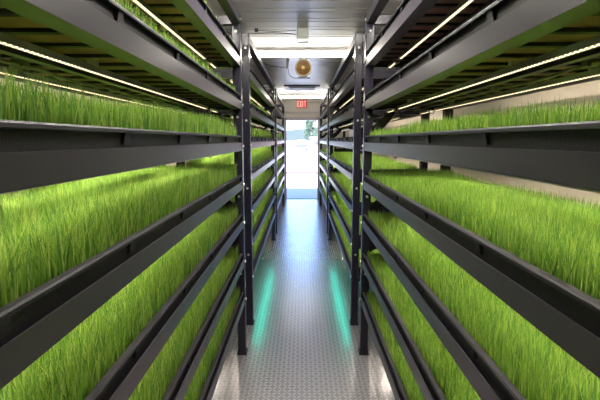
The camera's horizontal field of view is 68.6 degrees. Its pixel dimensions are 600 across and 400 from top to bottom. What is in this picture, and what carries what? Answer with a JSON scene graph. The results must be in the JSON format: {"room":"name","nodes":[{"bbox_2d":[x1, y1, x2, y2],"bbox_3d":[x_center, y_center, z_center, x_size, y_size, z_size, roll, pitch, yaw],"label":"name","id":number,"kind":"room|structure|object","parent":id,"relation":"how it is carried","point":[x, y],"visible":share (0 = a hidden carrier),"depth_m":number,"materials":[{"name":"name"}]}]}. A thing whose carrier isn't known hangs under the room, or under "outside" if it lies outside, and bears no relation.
{"room":"indoor vertical farm","nodes":[
{"label":"indoor vertical farm","id":0,"kind":"room"},
{"bbox_2d":[0,78,221,198],"bbox_3d":[-1.183,-0.428,4.842,0.090,2.740,12.700,0,8,0],"label":"wall","id":1,"kind":"structure","parent":0,"point":[69,93],"depth_m":2.15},
{"bbox_2d":[212,199,394,399],"bbox_3d":[0.022,0.880,5.015,2.320,0.100,12.700,0,8,0],"label":"floor","id":2,"kind":"structure","parent":0,"point":[302,343],"depth_m":3.53,"materials":[{"name":"metal"}]},
{"bbox_2d":[0,0,247,399],"bbox_3d":[-0.677,0.158,1.462,0.594,2.292,3.135,0,8,0],"label":"rack","id":3,"kind":"object","parent":2,"relation":"on","point":[78,20],"visible":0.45,"depth_m":1.08,"materials":[{"name":"metal"}]},
{"bbox_2d":[0,62,236,136],"bbox_3d":[-0.672,-0.239,1.409,0.520,0.184,2.942,0,8,0],"label":"grass","id":4,"kind":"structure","parent":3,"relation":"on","point":[14,105],"depth_m":0.90,"materials":[{"name":"green plant"}]},
{"bbox_2d":[0,160,237,307],"bbox_3d":[-0.672,0.014,1.443,0.520,0.184,2.942,0,8,0],"label":"grass","id":5,"kind":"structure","parent":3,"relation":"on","point":[45,233],"depth_m":1.06,"materials":[{"name":"green plant"}]},
{"bbox_2d":[0,204,237,399],"bbox_3d":[-0.672,0.274,1.479,0.520,0.184,2.942,0,8,0],"label":"grass","id":6,"kind":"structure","parent":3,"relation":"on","point":[70,369],"depth_m":1.08,"materials":[{"name":"green plant"}]},
{"bbox_2d":[0,0,239,113],"bbox_3d":[-0.676,-0.409,1.365,0.566,0.148,3.010,0,8,0],"label":"tray","id":7,"kind":"object","parent":3,"relation":"on","point":[13,24],"depth_m":1.18,"materials":[{"name":"black plastic"}]},
{"bbox_2d":[0,120,240,193],"bbox_3d":[-0.676,-0.149,1.401,0.566,0.138,3.010,0,8,0],"label":"tray","id":8,"kind":"object","parent":3,"relation":"on","point":[31,137],"depth_m":0.83,"materials":[{"name":"black plastic"}]},
{"bbox_2d":[0,175,241,346],"bbox_3d":[-0.675,0.077,1.452,0.566,0.086,2.970,0,8,0],"label":"tray","id":9,"kind":"object","parent":3,"relation":"on","point":[18,315],"visible":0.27,"depth_m":0.83,"materials":[{"name":"black plastic"}]},
{"bbox_2d":[84,214,241,399],"bbox_3d":[-0.675,0.336,1.487,0.566,0.086,2.970,0,8,0],"label":"tray","id":10,"kind":"object","parent":3,"relation":"on","point":[106,387],"visible":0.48,"depth_m":1.19,"materials":[{"name":"black plastic"}]},
{"bbox_2d":[114,0,234,88],"bbox_3d":[-0.672,-0.481,1.376,0.520,0.136,2.942,0,8,0],"label":"grass","id":11,"kind":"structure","parent":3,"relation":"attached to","point":[126,5],"depth_m":1.37,"materials":[{"name":"green plant"}]},
{"bbox_2d":[119,0,239,67],"bbox_3d":[-0.676,-0.684,1.328,0.566,0.138,3.010,0,8,0],"label":"tray","id":12,"kind":"object","parent":3,"relation":"on","point":[165,9],"depth_m":1.91,"materials":[{"name":"black plastic"}]},
{"bbox_2d":[128,244,238,399],"bbox_3d":[-0.672,0.543,1.515,0.520,0.184,2.942,0,8,0],"label":"grass","id":13,"kind":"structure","parent":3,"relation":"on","point":[154,384],"depth_m":1.61,"materials":[{"name":"green plant"}]},
{"bbox_2d":[162,253,242,399],"bbox_3d":[-0.675,0.606,1.524,0.566,0.086,2.970,0,8,0],"label":"tray","id":14,"kind":"object","parent":3,"relation":"on","point":[172,390],"visible":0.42,"depth_m":1.73,"materials":[{"name":"black plastic"}]},
{"bbox_2d":[183,283,239,399],"bbox_3d":[-0.672,0.811,1.552,0.520,0.184,2.942,0,8,0],"label":"grass","id":15,"kind":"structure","parent":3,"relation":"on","point":[197,383],"depth_m":2.10,"materials":[{"name":"green plant"}]},
{"bbox_2d":[198,292,243,399],"bbox_3d":[-0.675,0.873,1.560,0.566,0.086,2.970,0,8,0],"label":"tray","id":16,"kind":"object","parent":3,"relation":"on","point":[212,372],"visible":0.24,"depth_m":2.19,"materials":[{"name":"black plastic"}]},
{"bbox_2d":[174,33,275,324],"bbox_3d":[-0.666,-0.324,4.990,0.594,2.292,3.135,0,8,0],"label":"rack","id":17,"kind":"object","parent":2,"relation":"on","point":[248,48],"visible":0.39,"depth_m":3.56,"materials":[{"name":"metal"}]},
{"bbox_2d":[186,149,272,168],"bbox_3d":[-0.661,-0.467,4.971,0.520,0.184,2.942,0,8,0],"label":"grass","id":18,"kind":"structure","parent":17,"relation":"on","point":[258,156],"depth_m":3.77,"materials":[{"name":"green plant"}]},
{"bbox_2d":[197,102,273,127],"bbox_3d":[-0.664,-0.896,4.892,0.566,0.138,3.010,0,8,0],"label":"tray","id":19,"kind":"object","parent":17,"relation":"on","point":[253,106],"depth_m":4.77,"materials":[{"name":"black plastic"}]},
{"bbox_2d":[209,67,273,107],"bbox_3d":[-0.664,-1.165,4.855,0.566,0.138,3.010,0,8,0],"label":"tray","id":20,"kind":"object","parent":17,"relation":"on","point":[253,93],"depth_m":4.52,"materials":[{"name":"black plastic"}]},
{"bbox_2d":[222,174,273,207],"bbox_3d":[-0.664,-0.145,5.014,0.566,0.086,2.970,0,8,0],"label":"tray","id":21,"kind":"object","parent":17,"relation":"on","point":[265,185],"visible":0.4,"depth_m":4.44,"materials":[{"name":"black plastic"}]},
{"bbox_2d":[230,168,272,201],"bbox_3d":[-0.661,-0.207,5.006,0.520,0.184,2.942,0,8,0],"label":"grass","id":22,"kind":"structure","parent":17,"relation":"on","point":[259,181],"depth_m":4.74,"materials":[{"name":"green plant"}]},
{"bbox_2d":[231,206,272,259],"bbox_3d":[-0.661,0.330,5.079,0.520,0.184,2.942,0,8,0],"label":"grass","id":23,"kind":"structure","parent":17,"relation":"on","point":[264,226],"depth_m":4.76,"materials":[{"name":"green plant"}]},
{"bbox_2d":[233,125,272,137],"bbox_3d":[-0.661,-0.721,4.936,0.520,0.184,2.942,0,8,0],"label":"grass","id":24,"kind":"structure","parent":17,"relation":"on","point":[255,132],"depth_m":4.62,"materials":[{"name":"green plant"}]},
{"bbox_2d":[235,192,274,240],"bbox_3d":[-0.664,0.124,5.051,0.566,0.086,2.970,0,8,0],"label":"tray","id":25,"kind":"object","parent":17,"relation":"on","point":[254,230],"visible":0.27,"depth_m":4.51,"materials":[{"name":"black plastic"}]},
{"bbox_2d":[242,99,271,117],"bbox_3d":[-0.661,-0.963,4.903,0.520,0.136,2.942,0,8,0],"label":"grass","id":26,"kind":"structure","parent":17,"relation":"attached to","point":[260,108],"depth_m":4.65,"materials":[{"name":"green plant"}]},
{"bbox_2d":[244,188,272,229],"bbox_3d":[-0.661,0.062,5.043,0.520,0.184,2.942,0,8,0],"label":"grass","id":27,"kind":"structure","parent":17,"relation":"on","point":[256,214],"depth_m":4.76,"materials":[{"name":"green plant"}]},
{"bbox_2d":[245,210,274,273],"bbox_3d":[-0.664,0.392,5.088,0.566,0.086,2.970,0,8,0],"label":"tray","id":28,"kind":"object","parent":17,"relation":"on","point":[272,215],"visible":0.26,"depth_m":4.56,"materials":[{"name":"black plastic"}]},
{"bbox_2d":[251,156,273,173],"bbox_3d":[-0.664,-0.405,4.979,0.566,0.086,2.970,0,8,0],"label":"tray","id":29,"kind":"object","parent":17,"relation":"on","point":[258,166],"visible":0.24,"depth_m":4.44,"materials":[{"name":"black plastic"}]},
{"bbox_2d":[251,137,273,141],"bbox_3d":[-0.664,-0.658,4.944,0.566,0.086,2.970,0,8,0],"label":"tray","id":30,"kind":"object","parent":17,"relation":"on","point":[253,139],"visible":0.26,"depth_m":4.44,"materials":[{"name":"black plastic"}]},
{"bbox_2d":[251,88,284,232],"bbox_3d":[-0.650,-0.805,8.517,0.594,2.292,3.135,0,8,0],"label":"rack","id":31,"kind":"object","parent":2,"relation":"on","point":[277,111],"visible":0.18,"depth_m":7.53,"materials":[{"name":"metal"}]},
{"bbox_2d":[266,105,283,117],"bbox_3d":[-0.648,-1.675,8.399,0.566,0.086,2.970,0,8,0],"label":"tray","id":32,"kind":"object","parent":31,"relation":"on","point":[277,105],"visible":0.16,"depth_m":8.39,"materials":[{"name":"black plastic"}]},
{"bbox_3d":[-0.648,-0.089,8.615,0.566,0.087,2.970,0,8,0],"label":"tray","id":33,"kind":"object","parent":31,"relation":"on","visible":0},
{"bbox_2d":[277,183,282,199],"bbox_3d":[-0.645,-0.152,8.607,0.520,0.184,2.942,0,8,0],"label":"grass","id":34,"kind":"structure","parent":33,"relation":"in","point":[281,186],"depth_m":8.64,"materials":[{"name":"green plant"}]},
{"bbox_3d":[-0.648,-0.357,8.579,0.566,0.087,2.970,0,8,0],"label":"tray","id":35,"kind":"object","parent":31,"relation":"on","visible":0},
{"bbox_2d":[270,171,282,186],"bbox_3d":[-0.645,-0.419,8.570,0.520,0.184,2.942,0,8,0],"label":"grass","id":36,"kind":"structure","parent":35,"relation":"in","point":[280,175],"depth_m":8.64,"materials":[{"name":"green plant"}]},
{"bbox_3d":[-0.648,-0.626,8.542,0.566,0.086,2.970,0,8,0],"label":"tray","id":37,"kind":"object","parent":31,"relation":"on","visible":0},
{"bbox_2d":[269,158,282,168],"bbox_3d":[-0.645,-0.689,8.533,0.520,0.184,2.942,0,8,0],"label":"grass","id":38,"kind":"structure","parent":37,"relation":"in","point":[279,161],"depth_m":8.69,"materials":[{"name":"green plant"}]},
{"bbox_2d":[319,88,362,233],"bbox_3d":[0.728,-0.804,8.511,0.594,2.292,3.135,0,8,0],"label":"rack","id":39,"kind":"object","parent":2,"relation":"on","point":[327,94],"visible":0.19,"depth_m":7.54,"materials":[{"name":"metal"}]},
{"bbox_2d":[321,184,326,200],"bbox_3d":[0.723,-0.125,8.604,0.520,0.131,2.942,0,8,0],"label":"grass","id":40,"kind":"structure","parent":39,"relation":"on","point":[322,186],"depth_m":8.66,"materials":[{"name":"green plant"}]},
{"bbox_2d":[320,186,332,206],"bbox_3d":[0.726,-0.088,8.609,0.566,0.086,2.970,0,8,0],"label":"tray","id":41,"kind":"object","parent":39,"relation":"on","point":[320,186],"visible":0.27,"depth_m":8.23,"materials":[{"name":"black plastic"}]},
{"bbox_2d":[320,104,340,117],"bbox_3d":[0.726,-1.674,8.393,0.566,0.086,2.970,0,8,0],"label":"tray","id":42,"kind":"object","parent":39,"relation":"on","point":[335,113],"visible":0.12,"depth_m":8.02,"materials":[{"name":"black plastic"}]},
{"bbox_3d":[0.726,-0.356,8.572,0.566,0.087,2.970,0,8,0],"label":"tray","id":43,"kind":"object","parent":39,"relation":"on","visible":0},
{"bbox_2d":[321,172,333,186],"bbox_3d":[0.723,-0.392,8.567,0.520,0.131,2.942,0,8,0],"label":"grass","id":44,"kind":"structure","parent":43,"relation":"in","point":[323,175],"depth_m":8.67,"materials":[{"name":"green plant"}]},
{"bbox_3d":[0.726,-0.625,8.536,0.566,0.086,2.970,0,8,0],"label":"tray","id":45,"kind":"object","parent":39,"relation":"on","visible":0},
{"bbox_2d":[321,160,338,170],"bbox_3d":[0.723,-0.662,8.531,0.520,0.131,2.942,0,8,0],"label":"grass","id":46,"kind":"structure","parent":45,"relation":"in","point":[324,163],"depth_m":8.59,"materials":[{"name":"green plant"}]},
{"bbox_2d":[328,33,429,324],"bbox_3d":[0.712,-0.323,4.983,0.594,2.292,3.135,0,8,0],"label":"rack","id":47,"kind":"object","parent":2,"relation":"on","point":[355,49],"visible":0.47,"depth_m":3.53,"materials":[{"name":"metal"}]},
{"bbox_2d":[334,147,352,151],"bbox_3d":[0.619,-0.719,6.247,0.260,0.066,0.100,0,8,0],"label":"gutter","id":48,"kind":"object","parent":47,"relation":"attached to","point":[335,148],"visible":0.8,"depth_m":6.20,"materials":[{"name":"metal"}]},
{"bbox_2d":[329,210,359,273],"bbox_3d":[0.710,0.393,5.082,0.566,0.086,2.970,0,8,0],"label":"tray","id":49,"kind":"object","parent":47,"relation":"on","point":[331,215],"visible":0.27,"depth_m":4.52,"materials":[{"name":"black plastic"}]},
{"bbox_2d":[331,190,360,234],"bbox_3d":[0.706,0.089,5.040,0.520,0.131,2.942,0,8,0],"label":"grass","id":50,"kind":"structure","parent":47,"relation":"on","point":[347,214],"depth_m":4.65,"materials":[{"name":"green plant"}]},
{"bbox_2d":[330,137,362,142],"bbox_3d":[0.710,-0.657,4.938,0.566,0.086,2.970,0,8,0],"label":"tray","id":51,"kind":"object","parent":47,"relation":"on","point":[340,139],"visible":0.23,"depth_m":4.31,"materials":[{"name":"black plastic"}]},
{"bbox_2d":[329,192,370,240],"bbox_3d":[0.710,0.125,5.045,0.566,0.086,2.970,0,8,0],"label":"tray","id":52,"kind":"object","parent":47,"relation":"on","point":[349,230],"visible":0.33,"depth_m":4.43,"materials":[{"name":"black plastic"}]},
{"bbox_2d":[331,171,375,201],"bbox_3d":[0.706,-0.181,5.003,0.520,0.131,2.942,0,8,0],"label":"grass","id":53,"kind":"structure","parent":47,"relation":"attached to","point":[344,181],"depth_m":4.74,"materials":[{"name":"green plant"}]},
{"bbox_2d":[331,208,378,266],"bbox_3d":[0.706,0.356,5.077,0.520,0.131,2.942,0,8,0],"label":"grass","id":54,"kind":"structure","parent":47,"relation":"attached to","point":[339,226],"depth_m":4.56,"materials":[{"name":"green plant"}]},
{"bbox_2d":[330,174,385,207],"bbox_3d":[0.710,-0.144,5.008,0.566,0.086,2.970,0,8,0],"label":"tray","id":55,"kind":"object","parent":47,"relation":"on","point":[349,199],"visible":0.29,"depth_m":4.31,"materials":[{"name":"black plastic"}]},
{"bbox_2d":[330,66,401,107],"bbox_3d":[0.710,-1.165,4.849,0.566,0.138,3.010,0,8,0],"label":"tray","id":56,"kind":"object","parent":47,"relation":"on","point":[348,95],"depth_m":4.47,"materials":[{"name":"black plastic"}]},
{"bbox_2d":[330,102,407,127],"bbox_3d":[0.710,-0.890,4.886,0.566,0.148,3.010,0,8,0],"label":"tray","id":57,"kind":"object","parent":47,"relation":"on","point":[351,106],"depth_m":4.41,"materials":[{"name":"black plastic"}]},
{"bbox_2d":[330,156,418,174],"bbox_3d":[0.710,-0.404,4.973,0.566,0.086,2.970,0,8,0],"label":"tray","id":58,"kind":"object","parent":47,"relation":"on","point":[345,166],"visible":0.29,"depth_m":3.72,"materials":[{"name":"black plastic"}]},
{"bbox_2d":[331,152,418,168],"bbox_3d":[0.706,-0.440,4.968,0.520,0.131,2.942,0,8,0],"label":"grass","id":59,"kind":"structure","parent":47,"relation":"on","point":[378,162],"depth_m":4.08,"materials":[{"name":"green plant"}]},
{"bbox_2d":[358,0,599,399],"bbox_3d":[0.704,0.158,1.456,0.594,2.292,3.135,0,8,0],"label":"rack","id":60,"kind":"object","parent":2,"relation":"on","point":[532,20],"visible":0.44,"depth_m":1.15,"materials":[{"name":"metal"}]},
{"bbox_2d":[362,292,408,399],"bbox_3d":[0.702,0.874,1.554,0.566,0.086,2.970,0,8,0],"label":"tray","id":61,"kind":"object","parent":60,"relation":"on","point":[402,393],"visible":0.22,"depth_m":2.19,"materials":[{"name":"black plastic"}]},
{"bbox_2d":[367,289,423,399],"bbox_3d":[0.698,0.838,1.549,0.520,0.131,2.942,0,8,0],"label":"grass","id":62,"kind":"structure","parent":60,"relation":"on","point":[413,392],"depth_m":2.13,"materials":[{"name":"green plant"}]},
{"bbox_2d":[363,253,446,399],"bbox_3d":[0.702,0.607,1.518,0.566,0.086,2.970,0,8,0],"label":"tray","id":63,"kind":"object","parent":60,"relation":"on","point":[436,392],"visible":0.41,"depth_m":1.73,"materials":[{"name":"black plastic"}]},
{"bbox_2d":[367,251,480,399],"bbox_3d":[0.698,0.570,1.513,0.520,0.131,2.942,0,8,0],"label":"grass","id":64,"kind":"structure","parent":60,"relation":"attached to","point":[451,380],"depth_m":1.66,"materials":[{"name":"green plant"}]},
{"bbox_2d":[367,0,488,67],"bbox_3d":[0.701,-0.683,1.322,0.566,0.138,3.010,0,8,0],"label":"tray","id":65,"kind":"object","parent":60,"relation":"on","point":[441,8],"depth_m":1.93,"materials":[{"name":"black plastic"}]},
{"bbox_2d":[363,214,525,399],"bbox_3d":[0.702,0.337,1.481,0.566,0.086,2.970,0,8,0],"label":"tray","id":66,"kind":"object","parent":60,"relation":"on","point":[503,387],"visible":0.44,"depth_m":1.19,"materials":[{"name":"black plastic"}]},
{"bbox_2d":[364,175,599,337],"bbox_3d":[0.702,0.077,1.446,0.566,0.086,2.970,0,8,0],"label":"tray","id":67,"kind":"object","parent":60,"relation":"on","point":[582,308],"visible":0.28,"depth_m":0.87,"materials":[{"name":"black plastic"}]},
{"bbox_2d":[365,120,599,192],"bbox_3d":[0.701,-0.148,1.395,0.566,0.138,3.010,0,8,0],"label":"tray","id":68,"kind":"object","parent":60,"relation":"on","point":[580,137],"depth_m":0.88,"materials":[{"name":"black plastic"}]},
{"bbox_2d":[366,0,599,113],"bbox_3d":[0.701,-0.409,1.359,0.566,0.148,3.010,0,8,0],"label":"tray","id":69,"kind":"object","parent":60,"relation":"on","point":[588,27],"depth_m":1.23,"materials":[{"name":"black plastic"}]},
{"bbox_2d":[368,167,599,300],"bbox_3d":[0.698,0.041,1.441,0.520,0.131,2.942,0,8,0],"label":"grass","id":70,"kind":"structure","parent":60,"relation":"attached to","point":[560,237],"depth_m":1.16,"materials":[{"name":"green plant"}]},
{"bbox_2d":[368,209,599,399],"bbox_3d":[0.698,0.301,1.476,0.520,0.131,2.942,0,8,0],"label":"grass","id":71,"kind":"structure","parent":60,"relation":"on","point":[540,369],"depth_m":1.12,"materials":[{"name":"green plant"}]},
{"bbox_2d":[370,95,599,136],"bbox_3d":[0.698,-0.212,1.406,0.520,0.131,2.942,0,8,0],"label":"grass","id":72,"kind":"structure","parent":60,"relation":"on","point":[527,116],"depth_m":0.95,"materials":[{"name":"green plant"}]},
{"bbox_2d":[205,0,402,98],"bbox_3d":[0.022,-1.726,4.659,2.320,0.120,12.700,0,8,0],"label":"ceiling","id":73,"kind":"structure","parent":0,"point":[330,23],"depth_m":4.06,"materials":[{"name":"white paint"}]},
{"bbox_2d":[227,32,295,34],"bbox_3d":[-0.458,-1.552,4.053,0.847,0.057,0.040,0,8,2],"label":"cable","id":74,"kind":"object","parent":73,"relation":"attached to","point":[227,32],"visible":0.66,"depth_m":4.04,"materials":[{"name":"black plastic"}]},
{"bbox_2d":[255,28,295,31],"bbox_3d":[-0.226,-1.560,4.042,0.380,0.034,0.036,0,8,0],"label":"clip","id":75,"kind":"object","parent":73,"relation":"attached to","point":[256,29],"visible":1,"depth_m":4.04,"materials":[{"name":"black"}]},
{"bbox_2d":[286,57,288,68],"bbox_3d":[-0.151,-1.691,5.402,0.042,0.150,0.040,0,8,0],"label":"plug adapter","id":76,"kind":"object","parent":73,"relation":"attached to","point":[287,58],"visible":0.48,"depth_m":5.38,"materials":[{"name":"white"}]},
{"bbox_2d":[250,48,353,56],"bbox_3d":[0.023,-1.658,4.961,1.244,0.096,0.092,0,8,0],"label":"light","id":77,"kind":"object","parent":73,"relation":"attached to","point":[263,52],"visible":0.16,"depth_m":4.93,"materials":[{"name":"white plastic"}]},
{"bbox_2d":[284,85,319,90],"bbox_3d":[0.040,-2.173,8.549,0.670,0.044,0.612,0,8,0],"label":"ceiling vent","id":78,"kind":"object","parent":73,"relation":"in","point":[287,87],"visible":1,"depth_m":8.41,"materials":[{"name":"white metal"}]},
{"bbox_2d":[279,94,324,97],"bbox_3d":[0.046,-2.321,9.826,1.244,0.096,0.092,0,8,0],"label":"light","id":79,"kind":"object","parent":73,"relation":"attached to","point":[281,95],"visible":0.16,"depth_m":9.80,"materials":[{"name":"white plastic"}]},
{"bbox_2d":[297,28,308,42],"bbox_3d":[0.024,-1.520,4.059,0.108,0.125,0.066,0,8,0],"label":"junction box","id":80,"kind":"object","parent":73,"relation":"attached to","point":[302,33],"visible":1,"depth_m":4.03,"materials":[{"name":"grey plastic"}]},
{"bbox_2d":[295,57,311,78],"bbox_3d":[0.041,-1.650,5.486,0.212,0.252,0.162,0,8,0],"label":"fan","id":81,"kind":"object","parent":73,"relation":"hanging from","point":[303,67],"visible":1,"depth_m":5.43,"materials":[{"name":"gold metal"}]},
{"bbox_2d":[296,60,310,74],"bbox_3d":[0.040,-1.633,5.422,0.181,0.181,0.020,0,8,0],"label":"grille","id":82,"kind":"object","parent":81,"relation":"attached to","point":[303,67],"depth_m":5.43,"materials":[{"name":"brown metal"}]},
{"bbox_2d":[266,99,347,198],"bbox_3d":[0.051,-1.292,11.173,2.500,2.740,0.090,0,8,0],"label":"wall","id":83,"kind":"structure","parent":0,"point":[290,104],"depth_m":11.00,"materials":[{"name":"beige paint"}]},
{"bbox_2d":[284,112,319,198],"bbox_3d":[0.051,-1.122,11.178,1.010,2.200,0.145,0,8,0],"label":"trim","id":84,"kind":"structure","parent":83,"relation":"attached to","point":[285,118],"depth_m":11.10,"materials":[{"name":"grey metal"}]},
{"bbox_2d":[296,99,307,108],"bbox_3d":[0.051,-2.392,10.950,0.290,0.230,0.054,0,8,0],"label":"exit sign","id":85,"kind":"object","parent":83,"relation":"attached to","point":[300,103],"visible":1,"depth_m":10.93,"materials":[{"name":"red plastic"}]},
{"bbox_2d":[287,198,316,198],"bbox_3d":[0.051,-0.026,11.356,0.786,0.042,0.130,0,8,0],"label":"trim","id":86,"kind":"structure","parent":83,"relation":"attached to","point":[287,198],"depth_m":11.29,"materials":[{"name":"grey paint"}]},
{"bbox_2d":[348,80,599,210],"bbox_3d":[1.227,-0.427,4.831,0.090,2.740,12.700,0,8,0],"label":"wall","id":87,"kind":"structure","parent":0,"point":[581,91],"depth_m":2.27,"materials":[{"name":"beige paint"}]},
{"label":"outside","id":88,"kind":"structure","parent":0,"visible":0},
{"bbox_2d":[287,141,316,187],"bbox_3d":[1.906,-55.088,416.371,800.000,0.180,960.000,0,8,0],"label":"ground","id":89,"kind":"structure","parent":88,"point":[301,159],"depth_m":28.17,"materials":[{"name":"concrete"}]},
{"bbox_2d":[287,129,309,140],"bbox_3d":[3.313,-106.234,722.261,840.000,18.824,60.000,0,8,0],"label":"hills","id":90,"kind":"structure","parent":89,"relation":"on","point":[292,135],"depth_m":692.62,"materials":[{"name":"blue"}]},
{"bbox_2d":[295,139,307,149],"bbox_3d":[0.220,-8.760,69.887,1.940,1.698,5.140,0,8,0],"label":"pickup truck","id":91,"kind":"object","parent":89,"relation":"on","point":[301,143],"visible":0.99,"depth_m":68.17,"materials":[{"name":"white paint"}]},
{"bbox_2d":[287,188,316,197],"bbox_3d":[0.058,-0.159,12.808,2.600,0.088,2.775,0,8,0],"label":"threshold slab","id":92,"kind":"object","parent":89,"relation":"on","point":[291,192],"visible":0.21,"depth_m":12.81,"materials":[{"name":"blue"}]},
{"bbox_2d":[287,172,316,173],"bbox_3d":[0.096,-1.307,21.193,12.000,0.100,0.350,0,8,0],"label":"curb","id":93,"kind":"object","parent":89,"relation":"on","point":[287,172],"visible":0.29,"depth_m":21.02,"materials":[{"name":"white paint"}]},
{"bbox_2d":[303,120,317,139],"bbox_3d":[2.650,-17.012,103.672,4.060,8.926,4.195,0,8,0],"label":"tree","id":94,"kind":"object","parent":89,"relation":"on","point":[309,129],"visible":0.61,"depth_m":103.10,"materials":[{"name":"green plant"}]},
{"bbox_2d":[308,137,316,148],"bbox_3d":[6.297,-11.335,86.736,9.200,2.250,7.600,0,8,0],"label":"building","id":95,"kind":"structure","parent":89,"relation":"on","point":[313,140],"depth_m":83.29,"materials":[{"name":"white"}]},
{"bbox_3d":[-0.648,-0.886,8.506,0.566,0.086,2.970,0,8,0],"label":"tray","id":96,"kind":"object","parent":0,"visible":0},
{"bbox_2d":[251,146,282,152],"bbox_3d":[-0.645,-0.948,8.498,0.520,0.184,2.942,0,8,0],"label":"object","id":97,"kind":"object","parent":96,"relation":"in","point":[280,148],"visible":0.06,"depth_m":8.18,"materials":[{"name":"green plant"}]},
{"bbox_3d":[0.726,-0.885,8.500,0.566,0.086,2.970,0,8,0],"label":"tray","id":98,"kind":"object","parent":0,"visible":0},
{"bbox_2d":[321,148,352,154],"bbox_3d":[0.723,-0.921,8.495,0.520,0.131,2.942,0,8,0],"label":"grass","id":99,"kind":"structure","parent":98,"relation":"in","point":[322,149],"depth_m":7.31,"materials":[{"name":"green plant"}]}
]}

